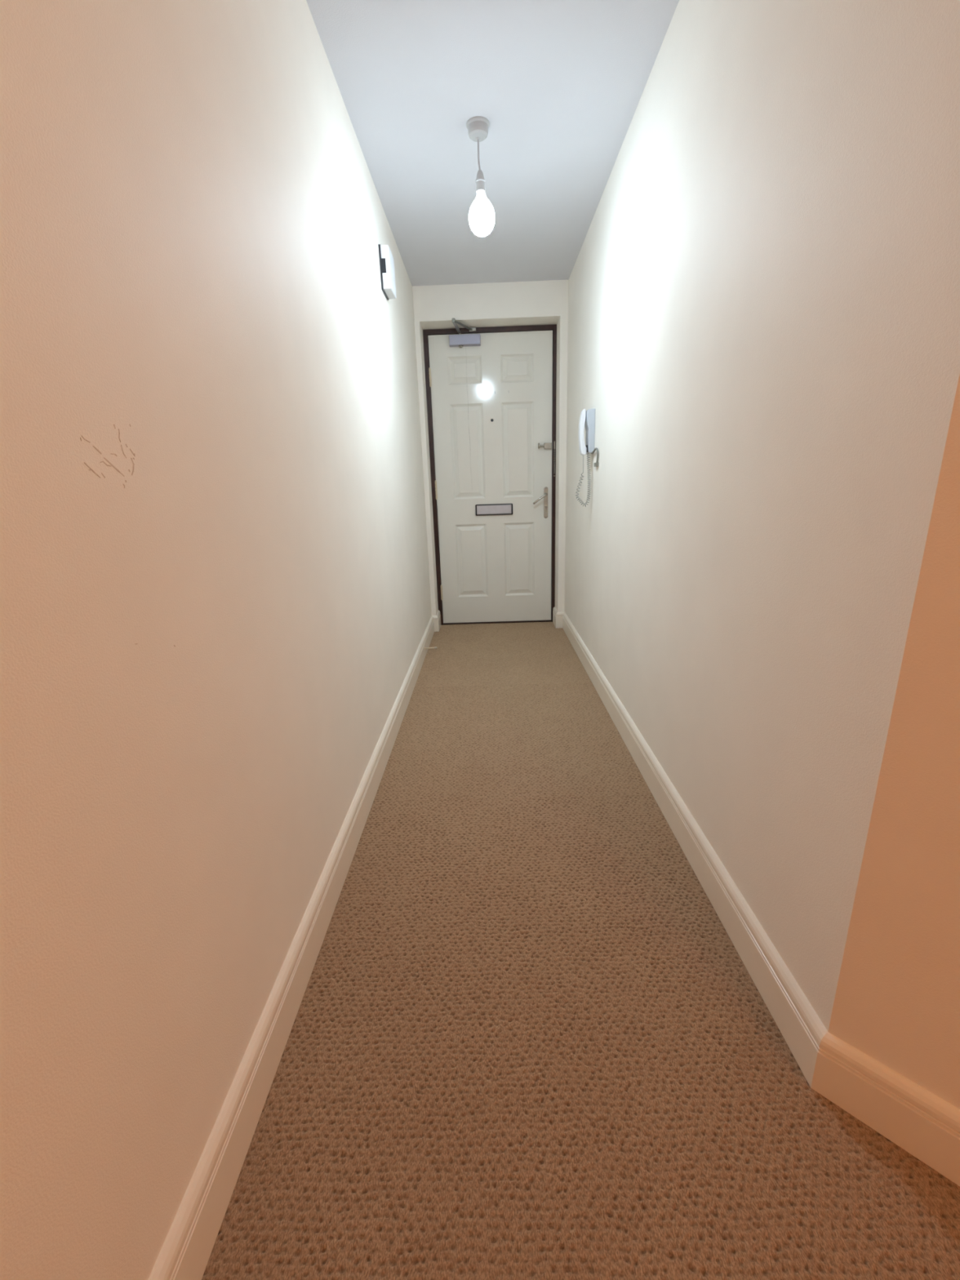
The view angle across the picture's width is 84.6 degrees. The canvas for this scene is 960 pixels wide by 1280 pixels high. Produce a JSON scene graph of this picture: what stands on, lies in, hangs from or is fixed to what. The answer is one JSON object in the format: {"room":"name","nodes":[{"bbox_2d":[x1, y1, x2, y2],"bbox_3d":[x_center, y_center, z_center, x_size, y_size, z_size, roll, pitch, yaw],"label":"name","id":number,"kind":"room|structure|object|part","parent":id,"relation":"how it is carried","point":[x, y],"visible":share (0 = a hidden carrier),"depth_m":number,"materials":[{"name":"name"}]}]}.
{"room":"apartment entrance hallway","nodes":[
{"label":"apartment entrance hallway","id":0,"kind":"room"},
{"bbox_2d":[0,0,431,1279],"bbox_3d":[-0.469,-0.311,0.797,0.100,2.236,6.293,-2,16,1],"label":"wall","id":1,"kind":"structure","parent":0,"point":[215,613],"depth_m":0.70,"materials":[{"name":"paint"}]},
{"bbox_2d":[148,609,440,1279],"bbox_3d":[-0.361,0.695,1.047,0.050,0.118,6.216,-2,16,1],"label":"baseboard","id":2,"kind":"structure","parent":1,"relation":"attached to","point":[184,1254],"depth_m":0.92,"materials":[{"name":"white wood"}]},
{"bbox_2d":[377,244,396,300],"bbox_3d":[-0.403,-1.603,2.305,0.043,0.166,0.134,-2,16,1],"label":"door chime","id":3,"kind":"object","parent":1,"relation":"attached to","point":[387,272],"visible":1,"depth_m":2.25,"materials":[{"name":"white plastic"}]},
{"bbox_3d":[-0.420,-1.602,2.305,0.008,0.166,0.134,-2,16,1],"label":"plate","id":4,"kind":"part","parent":3,"relation":"part of","materials":[{"name":"black plastic"}]},
{"bbox_2d":[424,646,437,649],"bbox_3d":[-0.305,0.050,3.267,0.079,0.022,0.022,-2,16,1],"label":"door stop","id":5,"kind":"object","parent":1,"relation":"attached to","point":[434,647],"visible":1,"depth_m":3.26,"materials":[{"name":"beige paint"}]},
{"bbox_2d":[412,279,568,615],"bbox_3d":[0.100,-1.167,3.688,0.968,2.236,0.250,-2,16,1],"label":"wall","id":6,"kind":"structure","parent":0,"point":[529,303],"depth_m":3.34,"materials":[{"name":"paint"}]},
{"bbox_2d":[422,324,556,625],"bbox_3d":[0.096,-1.107,3.800,0.884,2.019,0.082,-2,16,1],"label":"door frame","id":7,"kind":"structure","parent":6,"relation":"attached to","point":[553,327],"depth_m":3.68,"materials":[{"name":"brown wood"}]},
{"bbox_2d":[553,440,555,476],"bbox_3d":[0.522,-1.269,3.699,0.011,0.236,0.012,-2,16,1],"label":"strike plate","id":8,"kind":"object","parent":7,"relation":"attached to","point":[554,441],"visible":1,"depth_m":3.69,"materials":[{"name":"silver metal"}]},
{"bbox_2d":[427,318,552,622],"bbox_3d":[0.095,-1.075,3.673,0.833,2.005,0.290,-2,16,1],"label":"door","id":9,"kind":"structure","parent":6,"relation":"in","point":[491,393],"depth_m":3.74,"materials":[{"name":"beige paint"}]},
{"bbox_3d":[-0.142,-2.006,3.388,0.091,0.044,0.250,6,18,26],"label":"closer arm","id":10,"kind":"part","parent":9,"relation":"part of","materials":[{"name":"metal"}]},
{"bbox_3d":[0.429,-1.008,3.762,0.107,0.077,0.052,-2,16,1],"label":"lever","id":11,"kind":"part","parent":9,"relation":"part of","materials":[{"name":"silver metal"}]},
{"bbox_3d":[0.474,-0.988,3.797,0.031,0.220,0.007,-2,16,1],"label":"handle","id":12,"kind":"part","parent":9,"relation":"part of","materials":[{"name":"silver metal"}]},
{"bbox_2d":[306,0,679,285],"bbox_3d":[1.055,-1.462,0.392,3.226,0.100,6.393,-2,16,1],"label":"ceiling","id":13,"kind":"structure","parent":0,"point":[559,85],"depth_m":1.76,"materials":[{"name":"white paint"}]},
{"bbox_2d":[466,115,494,236],"bbox_3d":[0.003,-1.632,1.877,0.095,0.331,0.095,4,17,19],"label":"pendant light","id":14,"kind":"object","parent":13,"relation":"hanging from","point":[482,213],"visible":1,"depth_m":1.87,"materials":[{"name":"white glass"}]},
{"bbox_3d":[0.006,-1.539,1.904,0.095,0.137,0.095,-2,16,1],"label":"bulb","id":15,"kind":"part","parent":14,"relation":"part of","materials":[{"name":"white glass"}]},
{"bbox_2d":[201,622,959,1279],"bbox_3d":[1.079,0.704,1.065,3.126,0.009,6.280,-2,16,1],"label":"floor","id":16,"kind":"structure","parent":0,"point":[527,1040],"depth_m":0.95,"materials":[{"name":"brown carpet"}]},
{"bbox_2d":[564,0,959,1031],"bbox_3d":[0.616,-0.754,2.200,0.100,2.236,3.325,-2,16,1],"label":"wall","id":17,"kind":"structure","parent":0,"point":[764,283],"depth_m":0.99,"materials":[{"name":"paint"}]},
{"bbox_2d":[575,408,595,506],"bbox_3d":[0.526,-0.915,2.673,0.088,0.466,0.087,-2,16,1],"label":"phone","id":18,"kind":"object","parent":17,"relation":"attached to","point":[587,418],"visible":1,"depth_m":2.62,"materials":[{"name":"grey plastic"}]},
{"bbox_3d":[0.525,-0.816,2.683,0.080,0.270,0.038,-2,16,1],"label":"coiled cord","id":19,"kind":"part","parent":18,"relation":"part of","materials":[{"name":"white plastic"}]},
{"bbox_2d":[591,447,598,466],"bbox_3d":[0.562,-0.892,2.580,0.015,0.088,0.136,-2,16,1],"label":"outlet","id":20,"kind":"object","parent":17,"relation":"attached to","point":[596,464],"visible":1,"depth_m":2.53,"materials":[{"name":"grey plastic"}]},
{"bbox_2d":[552,606,827,1086],"bbox_3d":[0.567,0.257,2.451,0.065,0.118,3.256,-2,16,1],"label":"baseboard","id":21,"kind":"structure","parent":17,"relation":"attached to","point":[798,1023],"depth_m":1.23,"materials":[{"name":"white wood"}]},
{"bbox_2d":[827,373,959,1109],"bbox_3d":[1.202,-0.149,0.040,1.750,2.236,0.100,14,22,43],"label":"wall","id":22,"kind":"structure","parent":0,"point":[897,998],"depth_m":0.73,"materials":[{"name":"paint"}]},
{"bbox_2d":[810,1031,959,1186],"bbox_3d":[1.193,0.861,0.292,1.756,0.118,0.015,14,22,43],"label":"baseboard","id":23,"kind":"structure","parent":22,"relation":"attached to","point":[917,1120],"depth_m":0.82,"materials":[{"name":"white wood"}]}
]}

